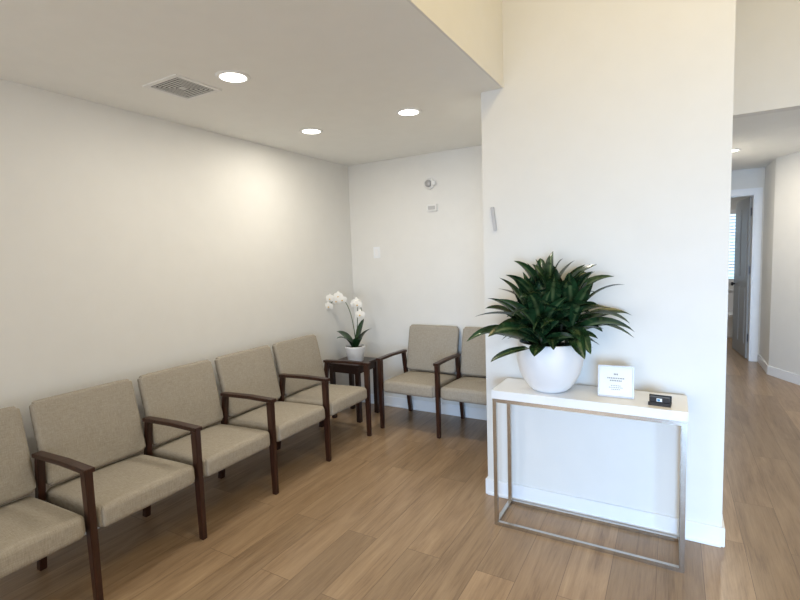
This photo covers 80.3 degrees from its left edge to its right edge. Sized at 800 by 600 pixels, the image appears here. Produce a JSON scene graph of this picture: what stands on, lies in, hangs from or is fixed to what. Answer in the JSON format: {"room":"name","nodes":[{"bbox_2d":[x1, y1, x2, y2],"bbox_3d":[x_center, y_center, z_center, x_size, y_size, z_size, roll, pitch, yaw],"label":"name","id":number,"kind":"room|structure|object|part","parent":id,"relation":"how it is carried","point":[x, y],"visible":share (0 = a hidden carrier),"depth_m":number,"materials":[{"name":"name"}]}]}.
{"room":"waiting room","nodes":[
{"label":"waiting room","id":0,"kind":"room"},
{"bbox_2d":[0,79,354,505],"bbox_3d":[-2.365,-0.713,2.147,0.120,4.400,7.327,1,6,30],"label":"wall","id":1,"kind":"structure","parent":0,"point":[133,245],"depth_m":3.18,"materials":[{"name":"paint"}]},
{"bbox_2d":[0,0,500,165],"bbox_3d":[-1.398,-1.149,1.542,2.146,0.100,7.087,1,6,30],"label":"ceiling","id":2,"kind":"structure","parent":0,"point":[308,63],"depth_m":2.44,"materials":[{"name":"paint"}]},
{"bbox_2d":[142,74,221,100],"bbox_3d":[-1.236,-1.207,2.702,0.296,0.008,0.296,1,6,30],"label":"ceiling vent","id":3,"kind":"object","parent":2,"relation":"in","point":[176,85],"visible":1,"depth_m":2.69,"materials":[{"name":"white plastic"}]},
{"bbox_2d":[153,78,211,97],"bbox_3d":[-1.236,-1.205,2.702,0.224,0.002,0.224,1,6,30],"label":"grille","id":4,"kind":"object","parent":3,"relation":"attached to","point":[180,87],"depth_m":2.70,"materials":[{"name":"metal"}]},
{"bbox_2d":[215,70,250,83],"bbox_3d":[-0.904,-1.215,2.567,0.184,0.027,0.184,1,6,30],"label":"recessed light","id":5,"kind":"object","parent":2,"relation":"in","point":[228,76],"visible":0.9,"depth_m":2.56,"materials":[{"name":"white plastic"}]},
{"bbox_2d":[299,128,322,134],"bbox_3d":[-0.691,-1.324,3.697,0.184,0.027,0.184,1,6,30],"label":"recessed light","id":6,"kind":"object","parent":2,"relation":"in","point":[311,131],"visible":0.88,"depth_m":3.69,"materials":[{"name":"white plastic"}]},
{"bbox_2d":[396,108,421,115],"bbox_3d":[0.061,-1.315,3.299,0.184,0.027,0.184,1,6,30],"label":"recessed light","id":7,"kind":"object","parent":2,"relation":"in","point":[404,111],"visible":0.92,"depth_m":3.28,"materials":[{"name":"white plastic"}]},
{"bbox_2d":[0,338,799,599],"bbox_3d":[1.906,1.256,3.724,6.010,0.100,13.920,1,6,30],"label":"floor","id":8,"kind":"structure","parent":0,"point":[401,511],"depth_m":2.73,"materials":[{"name":"brown wood"}]},
{"bbox_2d":[0,406,103,599],"bbox_3d":[-1.851,1.024,2.123,0.633,0.912,0.635,1,6,30],"label":"chair","id":9,"kind":"object","parent":8,"relation":"on","point":[32,529],"visible":1,"depth_m":2.24,"materials":[{"name":"beige fabric"}]},
{"bbox_3d":[-2.064,0.791,2.220,0.076,0.460,0.545,-14,-2,30],"label":"backrest","id":10,"kind":"part","parent":9,"relation":"part of","materials":[{"name":"fabric"}]},
{"bbox_3d":[-1.889,1.125,2.496,0.149,0.645,0.034,1,6,30],"label":"leg","id":11,"kind":"part","parent":9,"relation":"part of","materials":[{"name":"brown wood"}]},
{"bbox_3d":[-1.819,1.074,2.110,0.552,0.138,0.537,-2,4,30],"label":"seat","id":12,"kind":"part","parent":9,"relation":"part of","materials":[{"name":"fabric"}]},
{"bbox_3d":[-1.658,0.794,2.327,0.509,0.034,0.048,1,6,30],"label":"armrest","id":13,"kind":"part","parent":9,"relation":"part of","materials":[{"name":"brown wood"}]},
{"bbox_3d":[-1.455,1.129,2.247,0.048,0.652,0.036,1,6,30],"label":"leg","id":14,"kind":"part","parent":9,"relation":"part of","materials":[{"name":"brown wood"}]},
{"bbox_2d":[29,379,206,539],"bbox_3d":[-1.548,0.966,2.648,0.633,0.912,0.591,1,6,30],"label":"chair","id":15,"kind":"object","parent":8,"relation":"on","point":[97,426],"visible":0.89,"depth_m":2.64,"materials":[{"name":"beige fabric"}]},
{"bbox_3d":[-1.772,0.735,2.726,0.076,0.460,0.545,-14,-2,30],"label":"backrest","id":16,"kind":"part","parent":15,"relation":"part of","materials":[{"name":"fabric"}]},
{"bbox_3d":[-1.527,1.018,2.616,0.552,0.138,0.537,-2,4,30],"label":"seat","id":17,"kind":"part","parent":15,"relation":"part of","materials":[{"name":"fabric"}]},
{"bbox_3d":[-1.597,1.070,3.003,0.149,0.645,0.034,1,6,30],"label":"leg","id":18,"kind":"part","parent":15,"relation":"part of","materials":[{"name":"brown wood"}]},
{"bbox_3d":[-1.366,0.739,2.833,0.509,0.034,0.048,1,6,30],"label":"armrest","id":19,"kind":"part","parent":15,"relation":"part of","materials":[{"name":"brown wood"}]},
{"bbox_3d":[-1.164,1.073,2.753,0.048,0.652,0.036,1,6,30],"label":"leg","id":20,"kind":"part","parent":15,"relation":"part of","materials":[{"name":"brown wood"}]},
{"bbox_2d":[137,360,278,494],"bbox_3d":[-1.256,0.910,3.154,0.633,0.912,0.591,1,6,30],"label":"chair","id":21,"kind":"object","parent":8,"relation":"on","point":[188,393],"visible":0.88,"depth_m":3.15,"materials":[{"name":"beige fabric"}]},
{"bbox_3d":[-1.480,0.679,3.232,0.076,0.460,0.545,-14,-2,30],"label":"backrest","id":22,"kind":"part","parent":21,"relation":"part of","materials":[{"name":"fabric"}]},
{"bbox_3d":[-1.235,0.963,3.122,0.552,0.138,0.537,-2,4,30],"label":"seat","id":23,"kind":"part","parent":21,"relation":"part of","materials":[{"name":"fabric"}]},
{"bbox_3d":[-1.305,1.014,3.509,0.149,0.645,0.034,1,6,30],"label":"leg","id":24,"kind":"part","parent":21,"relation":"part of","materials":[{"name":"brown wood"}]},
{"bbox_3d":[-1.075,0.683,3.340,0.509,0.034,0.048,1,6,30],"label":"armrest","id":25,"kind":"part","parent":21,"relation":"part of","materials":[{"name":"brown wood"}]},
{"bbox_3d":[-0.872,1.018,3.259,0.048,0.652,0.036,1,6,30],"label":"leg","id":26,"kind":"part","parent":21,"relation":"part of","materials":[{"name":"brown wood"}]},
{"bbox_2d":[214,345,331,461],"bbox_3d":[-0.964,0.855,3.661,0.633,0.912,0.591,1,6,30],"label":"chair","id":27,"kind":"object","parent":8,"relation":"on","point":[250,371],"visible":0.8,"depth_m":3.65,"materials":[{"name":"beige fabric"}]},
{"bbox_3d":[-1.188,0.624,3.739,0.076,0.460,0.545,-14,-2,30],"label":"backrest","id":28,"kind":"part","parent":27,"relation":"part of","materials":[{"name":"fabric"}]},
{"bbox_3d":[-0.943,0.907,3.629,0.552,0.138,0.537,-2,4,30],"label":"seat","id":29,"kind":"part","parent":27,"relation":"part of","materials":[{"name":"fabric"}]},
{"bbox_3d":[-1.013,0.958,4.015,0.149,0.645,0.034,1,6,30],"label":"leg","id":30,"kind":"part","parent":27,"relation":"part of","materials":[{"name":"brown wood"}]},
{"bbox_3d":[-0.783,0.627,3.846,0.509,0.034,0.048,1,6,30],"label":"armrest","id":31,"kind":"part","parent":27,"relation":"part of","materials":[{"name":"brown wood"}]},
{"bbox_3d":[-0.580,0.962,3.766,0.048,0.652,0.036,1,6,30],"label":"leg","id":32,"kind":"part","parent":27,"relation":"part of","materials":[{"name":"brown wood"}]},
{"bbox_2d":[272,334,371,435],"bbox_3d":[-0.672,0.799,4.167,0.633,0.912,0.591,1,6,30],"label":"chair","id":33,"kind":"object","parent":8,"relation":"on","point":[300,355],"visible":0.78,"depth_m":4.17,"materials":[{"name":"beige fabric"}]},
{"bbox_3d":[-0.896,0.568,4.245,0.076,0.460,0.545,-14,-2,30],"label":"backrest","id":34,"kind":"part","parent":33,"relation":"part of","materials":[{"name":"fabric"}]},
{"bbox_3d":[-0.721,0.903,4.521,0.149,0.645,0.034,1,6,30],"label":"leg","id":35,"kind":"part","parent":33,"relation":"part of","materials":[{"name":"brown wood"}]},
{"bbox_3d":[-0.651,0.851,4.135,0.552,0.138,0.537,-2,4,30],"label":"seat","id":36,"kind":"part","parent":33,"relation":"part of","materials":[{"name":"fabric"}]},
{"bbox_3d":[-0.491,0.572,4.352,0.509,0.034,0.048,1,6,30],"label":"armrest","id":37,"kind":"part","parent":33,"relation":"part of","materials":[{"name":"brown wood"}]},
{"bbox_3d":[-0.288,0.906,4.272,0.048,0.652,0.036,1,6,30],"label":"leg","id":38,"kind":"part","parent":33,"relation":"part of","materials":[{"name":"brown wood"}]},
{"bbox_2d":[329,357,379,422],"bbox_3d":[-0.461,0.899,4.864,0.370,0.572,0.380,1,6,30],"label":"side table","id":39,"kind":"object","parent":8,"relation":"on","point":[351,369],"visible":0.73,"depth_m":4.77,"materials":[{"name":"brown wood"}]},
{"bbox_3d":[-0.675,0.924,4.804,0.044,0.548,0.044,1,6,30],"label":"leg","id":40,"kind":"part","parent":39,"relation":"part of","materials":[{"name":"brown wood"}]},
{"bbox_2d":[325,291,368,360],"bbox_3d":[-0.514,0.265,4.784,0.524,0.710,0.254,1,6,30],"label":"potted orchid","id":41,"kind":"object","parent":39,"relation":"on","point":[355,351],"visible":0.98,"depth_m":4.75,"materials":[{"name":"white plant"}]},
{"bbox_3d":[-0.728,0.055,4.832,0.103,0.080,0.028,-1,5,13],"label":"flower","id":42,"kind":"part","parent":41,"relation":"part of","materials":[{"name":"white plant"}]},
{"bbox_3d":[-0.714,-0.024,4.829,0.103,0.081,0.025,0,5,17],"label":"flower","id":43,"kind":"part","parent":41,"relation":"part of","materials":[{"name":"white plant"}]},
{"bbox_3d":[-0.646,-0.002,4.805,0.103,0.079,0.028,0,6,22],"label":"flower","id":44,"kind":"part","parent":41,"relation":"part of","materials":[{"name":"white plant"}]},
{"bbox_3d":[-0.626,-0.049,4.802,0.103,0.081,0.024,-1,5,12],"label":"flower","id":45,"kind":"part","parent":41,"relation":"part of","materials":[{"name":"white plant"}]},
{"bbox_3d":[-0.583,-0.013,4.769,0.103,0.081,0.027,-2,5,0],"label":"flower","id":46,"kind":"part","parent":41,"relation":"part of","materials":[{"name":"white plant"}]},
{"bbox_3d":[-0.449,0.539,4.794,0.210,0.158,0.210,1,6,30],"label":"plant pot","id":47,"kind":"part","parent":41,"relation":"part of","materials":[{"name":"white ceramic"}]},
{"bbox_3d":[-0.414,0.034,4.602,0.103,0.081,0.026,0,6,23],"label":"flower","id":48,"kind":"part","parent":41,"relation":"part of","materials":[{"name":"white plant"}]},
{"bbox_3d":[-0.387,0.131,4.576,0.103,0.081,0.025,0,6,21],"label":"flower","id":49,"kind":"part","parent":41,"relation":"part of","materials":[{"name":"white plant"}]},
{"bbox_3d":[-0.515,0.894,5.080,0.044,0.548,0.044,1,6,30],"label":"leg","id":50,"kind":"part","parent":39,"relation":"part of","materials":[{"name":"brown wood"}]},
{"bbox_3d":[-0.406,0.929,4.650,0.044,0.548,0.044,1,6,30],"label":"leg","id":51,"kind":"part","parent":39,"relation":"part of","materials":[{"name":"brown wood"}]},
{"bbox_3d":[-0.247,0.898,4.926,0.044,0.548,0.044,1,6,30],"label":"leg","id":52,"kind":"part","parent":39,"relation":"part of","materials":[{"name":"brown wood"}]},
{"bbox_2d":[376,325,464,438],"bbox_3d":[0.216,0.734,4.545,0.635,0.912,0.633,1,6,30],"label":"chair","id":53,"kind":"object","parent":8,"relation":"on","point":[432,348],"visible":0.95,"depth_m":4.59,"materials":[{"name":"beige fabric"}]},
{"bbox_3d":[-0.174,0.885,4.459,0.036,0.652,0.048,1,6,30],"label":"leg","id":54,"kind":"part","parent":53,"relation":"part of","materials":[{"name":"brown wood"}]},
{"bbox_3d":[-0.076,0.533,4.620,0.048,0.034,0.509,1,6,30],"label":"armrest","id":55,"kind":"part","parent":53,"relation":"part of","materials":[{"name":"brown wood"}]},
{"bbox_3d":[0.074,0.842,4.891,0.034,0.645,0.149,1,6,30],"label":"leg","id":56,"kind":"part","parent":53,"relation":"part of","materials":[{"name":"brown wood"}]},
{"bbox_3d":[0.200,0.787,4.519,0.537,0.138,0.552,1,3,30],"label":"seat","id":57,"kind":"part","parent":53,"relation":"part of","materials":[{"name":"fabric"}]},
{"bbox_3d":[0.326,0.482,4.728,0.545,0.460,0.076,1,-7,30],"label":"backrest","id":58,"kind":"part","parent":53,"relation":"part of","materials":[{"name":"fabric"}]},
{"bbox_3d":[0.335,0.894,4.167,0.036,0.652,0.048,1,6,30],"label":"leg","id":59,"kind":"part","parent":53,"relation":"part of","materials":[{"name":"brown wood"}]},
{"bbox_3d":[0.433,0.541,4.327,0.048,0.034,0.509,1,6,30],"label":"armrest","id":60,"kind":"part","parent":53,"relation":"part of","materials":[{"name":"brown wood"}]},
{"bbox_3d":[0.583,0.850,4.598,0.034,0.645,0.149,1,6,30],"label":"leg","id":61,"kind":"part","parent":53,"relation":"part of","materials":[{"name":"brown wood"}]},
{"bbox_2d":[441,327,486,404],"bbox_3d":[0.744,0.743,4.242,0.591,0.912,0.633,1,6,30],"label":"chair","id":62,"kind":"object","parent":8,"relation":"on","point":[466,389],"visible":0.44,"depth_m":4.41,"materials":[{"name":"beige fabric"}]},
{"bbox_3d":[0.709,0.795,4.227,0.537,0.138,0.552,1,3,30],"label":"seat","id":63,"kind":"part","parent":62,"relation":"part of","materials":[{"name":"fabric"}]},
{"bbox_3d":[0.834,0.490,4.436,0.545,0.460,0.076,1,-7,30],"label":"backrest","id":64,"kind":"part","parent":62,"relation":"part of","materials":[{"name":"fabric"}]},
{"bbox_2d":[491,378,687,572],"bbox_3d":[1.041,0.921,2.671,0.976,0.816,0.303,1,6,30],"label":"console table","id":65,"kind":"object","parent":8,"relation":"on","point":[578,398],"visible":1,"depth_m":2.58,"materials":[{"name":"white wood"}]},
{"bbox_3d":[0.564,0.951,2.791,0.022,0.768,0.022,1,6,30],"label":"leg","id":66,"kind":"part","parent":65,"relation":"part of","materials":[{"name":"silver metal"}]},
{"bbox_3d":[0.645,1.310,2.942,0.022,0.022,0.251,1,6,30],"label":"frame rail","id":67,"kind":"part","parent":65,"relation":"part of","materials":[{"name":"silver metal"}]},
{"bbox_3d":[0.700,0.925,3.026,0.022,0.768,0.022,1,6,30],"label":"leg","id":68,"kind":"part","parent":65,"relation":"part of","materials":[{"name":"silver metal"}]},
{"bbox_2d":[466,252,633,392],"bbox_3d":[0.812,0.128,2.611,0.880,0.790,0.564,1,6,30],"label":"potted plant","id":69,"kind":"object","parent":65,"relation":"on","point":[549,325],"visible":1,"depth_m":2.58,"materials":[{"name":"green plant"}]},
{"bbox_3d":[0.856,0.374,2.715,0.365,0.279,0.365,1,6,30],"label":"plant pot","id":70,"kind":"part","parent":69,"relation":"part of","materials":[{"name":"white ceramic"}]},
{"bbox_3d":[0.987,1.329,2.588,0.924,0.022,0.022,1,6,30],"label":"frame rail","id":71,"kind":"part","parent":65,"relation":"part of","materials":[{"name":"silver metal"}]},
{"bbox_3d":[0.961,0.587,2.522,0.924,0.022,0.022,1,6,30],"label":"frame rail","id":72,"kind":"part","parent":65,"relation":"part of","materials":[{"name":"silver metal"}]},
{"bbox_3d":[1.123,1.303,2.824,0.924,0.022,0.022,1,6,30],"label":"frame rail","id":73,"kind":"part","parent":65,"relation":"part of","materials":[{"name":"silver metal"}]},
{"bbox_2d":[598,365,633,398],"bbox_3d":[1.160,0.435,2.549,0.176,0.168,0.064,1,6,27],"label":"sign","id":74,"kind":"object","parent":65,"relation":"on","point":[613,381],"visible":1,"depth_m":2.54,"materials":[{"name":"white paper"}]},
{"bbox_2d":[648,394,671,407],"bbox_3d":[1.308,0.505,2.387,0.100,0.044,0.058,1,6,34],"label":"card holder","id":75,"kind":"object","parent":65,"relation":"on","point":[654,399],"visible":1,"depth_m":2.37,"materials":[{"name":"black plastic"}]},
{"bbox_3d":[1.520,0.939,2.555,0.022,0.768,0.022,1,6,30],"label":"leg","id":76,"kind":"part","parent":65,"relation":"part of","materials":[{"name":"silver metal"}]},
{"bbox_3d":[1.384,0.965,2.320,0.022,0.768,0.022,1,6,30],"label":"leg","id":77,"kind":"part","parent":65,"relation":"part of","materials":[{"name":"silver metal"}]},
{"bbox_2d":[727,289,733,337],"bbox_3d":[5.863,0.233,8.483,0.460,0.810,0.761,1,6,30],"label":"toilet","id":78,"kind":"object","parent":8,"relation":"on","point":[730,291],"visible":0.16,"depth_m":8.28,"materials":[{"name":"white ceramic"}]},
{"bbox_3d":[5.801,0.450,8.381,0.380,0.400,0.475,1,6,30],"label":"bowl","id":79,"kind":"part","parent":78,"relation":"part of","materials":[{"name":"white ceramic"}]},
{"bbox_3d":[5.968,0.213,8.665,0.460,0.810,0.340,1,6,30],"label":"tank","id":80,"kind":"part","parent":78,"relation":"part of","materials":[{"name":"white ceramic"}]},
{"bbox_2d":[348,145,486,408],"bbox_3d":[0.383,-0.146,4.804,2.013,2.605,0.120,1,6,30],"label":"wall","id":81,"kind":"structure","parent":0,"point":[429,269],"depth_m":4.82,"materials":[{"name":"paint"}]},
{"bbox_2d":[373,247,379,257],"bbox_3d":[-0.248,-0.505,5.053,0.080,0.120,0.014,1,6,30],"label":"light switch","id":82,"kind":"object","parent":81,"relation":"attached to","point":[376,250],"visible":1,"depth_m":5.05,"materials":[{"name":"paint"}]},
{"bbox_2d":[362,394,486,419],"bbox_3d":[0.391,1.105,4.853,2.013,0.105,0.024,1,6,30],"label":"baseboard","id":83,"kind":"structure","parent":81,"relation":"attached to","point":[448,409],"depth_m":4.88,"materials":[{"name":"paint"}]},
{"bbox_2d":[424,178,435,189],"bbox_3d":[0.290,-1.141,4.647,0.130,0.110,0.060,1,6,30],"label":"fire alarm strobe","id":84,"kind":"object","parent":81,"relation":"attached to","point":[429,183],"visible":1,"depth_m":4.63,"materials":[{"name":"white plastic"}]},
{"bbox_2d":[427,204,437,211],"bbox_3d":[0.315,-0.908,4.677,0.110,0.070,0.027,1,6,30],"label":"thermostat","id":85,"kind":"object","parent":81,"relation":"attached to","point":[430,207],"visible":1,"depth_m":4.67,"materials":[{"name":"white plastic"}]},
{"bbox_2d":[407,0,502,87],"bbox_3d":[-0.831,-1.913,0.342,0.012,1.796,5.727,1,6,30],"label":"wall","id":86,"kind":"structure","parent":0,"point":[475,27],"depth_m":2.46,"materials":[{"name":"paint"}]},
{"bbox_2d":[481,0,735,527],"bbox_3d":[1.525,-0.965,3.441,1.302,4.400,1.781,1,6,30],"label":"wall column","id":87,"kind":"structure","parent":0,"point":[607,134],"depth_m":2.64,"materials":[{"name":"paint"}]},
{"bbox_2d":[486,476,487,493],"bbox_3d":[0.921,1.183,3.773,0.014,0.105,1.374,1,6,30],"label":"baseboard","id":88,"kind":"structure","parent":87,"relation":"attached to","point":[487,476],"depth_m":3.18,"materials":[{"name":"paint"}]},
{"bbox_2d":[490,207,496,230],"bbox_3d":[0.591,-0.510,2.991,0.040,0.153,0.017,1,6,30],"label":"mezuzah","id":89,"kind":"object","parent":87,"relation":"attached to","point":[491,208],"visible":1,"depth_m":2.98,"materials":[{"name":"silver metal"}]},
{"bbox_2d":[487,478,721,547],"bbox_3d":[1.151,1.258,2.855,1.302,0.105,0.024,1,6,30],"label":"baseboard","id":90,"kind":"structure","parent":87,"relation":"attached to","point":[707,534],"depth_m":2.79,"materials":[{"name":"paint"}]},
{"bbox_2d":[722,515,724,546],"bbox_3d":[2.986,1.026,4.719,0.014,0.105,5.087,1,6,30],"label":"baseboard","id":91,"kind":"structure","parent":87,"relation":"attached to","point":[723,526],"depth_m":2.53,"materials":[{"name":"paint"}]},
{"bbox_2d":[728,196,752,288],"bbox_3d":[5.912,-0.712,8.862,3.800,2.620,0.100,1,6,30],"label":"wall","id":92,"kind":"structure","parent":0,"point":[736,199],"depth_m":8.61,"materials":[{"name":"paint"}]},
{"bbox_2d":[728,209,735,282],"bbox_3d":[5.764,-0.981,8.837,0.920,1.330,0.040,1,6,30],"label":"window","id":93,"kind":"structure","parent":92,"relation":"in","point":[732,212],"depth_m":8.66,"materials":[{"name":"paint"}]},
{"bbox_2d":[731,167,764,361],"bbox_3d":[4.625,-0.466,6.628,3.800,2.620,0.120,1,6,30],"label":"wall","id":94,"kind":"structure","parent":0,"point":[755,177],"depth_m":6.40,"materials":[{"name":"paint"}]},
{"bbox_2d":[731,197,751,357],"bbox_3d":[4.999,-0.334,6.970,0.140,2.250,0.828,1,6,28],"label":"door","id":95,"kind":"structure","parent":94,"relation":"in","point":[743,224],"depth_m":6.86,"materials":[{"name":"paint"}]},
{"bbox_2d":[731,187,762,361],"bbox_3d":[4.468,-0.338,6.722,1.000,2.360,0.138,1,6,30],"label":"trim","id":96,"kind":"structure","parent":94,"relation":"attached to","point":[757,193],"depth_m":6.45,"materials":[{"name":"paint"}]},
{"bbox_2d":[731,109,799,170],"bbox_3d":[4.346,-1.648,4.681,2.575,0.100,3.292,1,6,30],"label":"ceiling","id":97,"kind":"structure","parent":0,"point":[761,139],"depth_m":4.58,"materials":[{"name":"paint"}]},
{"bbox_2d":[733,0,799,118],"bbox_3d":[3.521,-2.314,3.105,2.455,1.795,0.120,1,6,30],"label":"wall","id":98,"kind":"structure","parent":0,"point":[767,32],"depth_m":3.54,"materials":[{"name":"paint"}]},
{"bbox_2d":[759,151,799,374],"bbox_3d":[4.791,-0.287,4.575,1.660,2.620,3.290,1,6,30],"label":"wall","id":99,"kind":"structure","parent":0,"point":[779,346],"depth_m":5.60,"materials":[{"name":"paint"}]},
{"bbox_2d":[758,354,799,384],"bbox_3d":[4.533,0.963,4.792,0.285,0.110,3.524,-1,5,8],"label":"baseboard","id":100,"kind":"structure","parent":99,"relation":"attached to","point":[778,373],"depth_m":5.67,"materials":[{"name":"paint"}]}
]}

